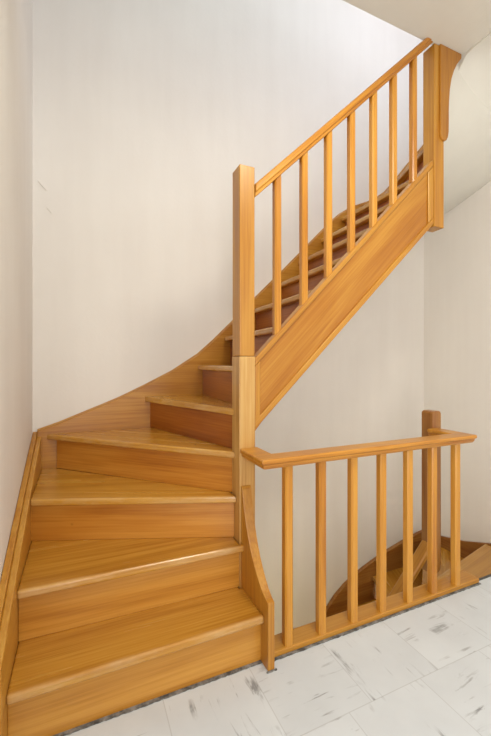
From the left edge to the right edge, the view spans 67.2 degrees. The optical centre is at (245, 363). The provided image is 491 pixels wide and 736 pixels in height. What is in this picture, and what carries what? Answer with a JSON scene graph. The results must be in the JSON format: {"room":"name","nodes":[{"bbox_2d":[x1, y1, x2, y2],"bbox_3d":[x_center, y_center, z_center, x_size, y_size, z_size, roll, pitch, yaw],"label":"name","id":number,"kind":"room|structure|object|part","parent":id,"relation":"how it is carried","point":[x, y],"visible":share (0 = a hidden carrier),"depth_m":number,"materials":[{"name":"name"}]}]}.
{"room":"stairwell","nodes":[
{"label":"stairwell","id":0,"kind":"room"},
{"bbox_2d":[0,0,32,579],"bbox_3d":[-0.363,-0.517,0.049,0.138,8.165,4.295,0,0,-24],"label":"wall","id":1,"kind":"structure","parent":0,"point":[16,16],"depth_m":1.50,"materials":[{"name":"paint"}]},
{"bbox_2d":[33,0,423,634],"bbox_3d":[0.175,-0.517,2.714,3.294,8.165,0.143,0,0,-24],"label":"wall","id":2,"kind":"structure","parent":0,"point":[146,112],"depth_m":2.47,"materials":[{"name":"paint"}]},
{"bbox_2d":[65,577,490,735],"bbox_3d":[1.078,1.265,0.692,3.018,0.230,4.295,0,0,-24],"label":"floor","id":3,"kind":"structure","parent":0,"point":[425,670],"depth_m":1.29,"materials":[{"name":"tile"}]},
{"bbox_2d":[53,660,276,735],"bbox_3d":[-0.291,1.148,1.236,0.869,0.003,0.067,0,0,-24],"label":"trim","id":4,"kind":"structure","parent":3,"relation":"on","point":[144,704],"depth_m":1.26,"materials":[{"name":"grey"}]},
{"bbox_2d":[0,43,460,735],"bbox_3d":[0.434,-0.395,2.124,3.008,3.089,1.156,0,0,-24],"label":"staircase","id":5,"kind":"structure","parent":3,"relation":"on","point":[144,581],"depth_m":1.61,"materials":[{"name":"brown wood"}]},
{"bbox_3d":[-0.009,-0.445,1.638,0.072,0.826,0.085,0,0,-24],"label":"newel post","id":6,"kind":"part","parent":5,"relation":"part of","materials":[{"name":"brown wood"}]},
{"bbox_2d":[255,38,432,335],"bbox_3d":[0.539,-0.994,1.863,1.110,1.733,0.069,0,0,-24],"label":"stair railing","id":7,"kind":"object","parent":5,"relation":"on","point":[300,153],"visible":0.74,"depth_m":1.81,"materials":[{"name":"orange wood"}]},
{"bbox_3d":[0.539,-1.295,1.863,1.583,0.042,0.069,-47,17,-17],"label":"handrail","id":8,"kind":"part","parent":7,"relation":"part of","materials":[{"name":"orange wood"}]},
{"bbox_3d":[1.077,-1.282,2.116,0.077,1.027,0.076,0,0,-24],"label":"newel post","id":9,"kind":"part","parent":5,"relation":"part of","materials":[{"name":"brown wood"}]},
{"bbox_2d":[240,428,478,657],"bbox_3d":[0.604,0.757,1.753,1.286,0.785,0.229,0,0,-24],"label":"landing railing","id":10,"kind":"object","parent":3,"relation":"on","point":[290,639],"visible":0.87,"depth_m":1.62,"materials":[{"name":"orange wood"}]},
{"bbox_3d":[0.577,0.385,1.741,1.228,0.041,0.229,0,0,-24],"label":"handrail","id":11,"kind":"part","parent":10,"relation":"part of","materials":[{"name":"orange wood"}]},
{"bbox_3d":[0.644,1.138,1.722,1.237,0.024,0.085,0,0,-24],"label":"rail","id":12,"kind":"part","parent":10,"relation":"part of","materials":[{"name":"brown wood"}]},
{"bbox_2d":[274,582,480,661],"bbox_3d":[0.663,1.147,1.676,1.229,0.004,0.012,0,0,-24],"label":"trim","id":13,"kind":"structure","parent":3,"relation":"on","point":[478,583],"depth_m":1.62,"materials":[{"name":"grey"}]},
{"bbox_2d":[326,410,490,616],"bbox_3d":[0.905,1.756,2.390,1.946,2.970,1.051,0,0,-24],"label":"staircase","id":14,"kind":"structure","parent":3,"relation":"on","point":[475,557],"depth_m":2.67,"materials":[{"name":"brown wood"}]},
{"bbox_3d":[0.589,1.536,1.911,1.421,0.041,0.069,-48,18,-17],"label":"handrail","id":15,"kind":"part","parent":14,"relation":"part of","materials":[{"name":"brown wood"}]},
{"bbox_3d":[1.069,0.730,2.126,0.072,0.920,0.072,0,0,-24],"label":"newel post","id":16,"kind":"part","parent":14,"relation":"part of","materials":[{"name":"brown wood"}]},
{"bbox_2d":[343,0,490,55],"bbox_3d":[1.255,-1.936,0.295,3.018,0.280,3.427,0,0,-24],"label":"ceiling","id":17,"kind":"structure","parent":0,"point":[458,25],"depth_m":1.92,"materials":[{"name":"paint"}]},
{"bbox_2d":[424,45,490,542],"bbox_3d":[2.519,-0.517,1.335,0.138,8.165,4.295,0,0,-24],"label":"wall","id":18,"kind":"structure","parent":0,"point":[457,256],"depth_m":2.93,"materials":[{"name":"paint"}]},
{"bbox_2d":[479,574,490,580],"bbox_3d":[1.613,1.168,2.131,0.860,0.033,0.016,0,0,-24],"label":"trim","id":19,"kind":"structure","parent":18,"relation":"attached to","point":[489,575],"depth_m":1.99,"materials":[{"name":"grey"}]},
{"bbox_2d":[444,32,490,213],"bbox_3d":[1.718,-1.421,1.891,0.872,0.934,2.628,0,0,-24],"label":"ceiling","id":20,"kind":"structure","parent":0,"point":[467,147],"depth_m":2.34,"materials":[{"name":"paint"}]}
]}

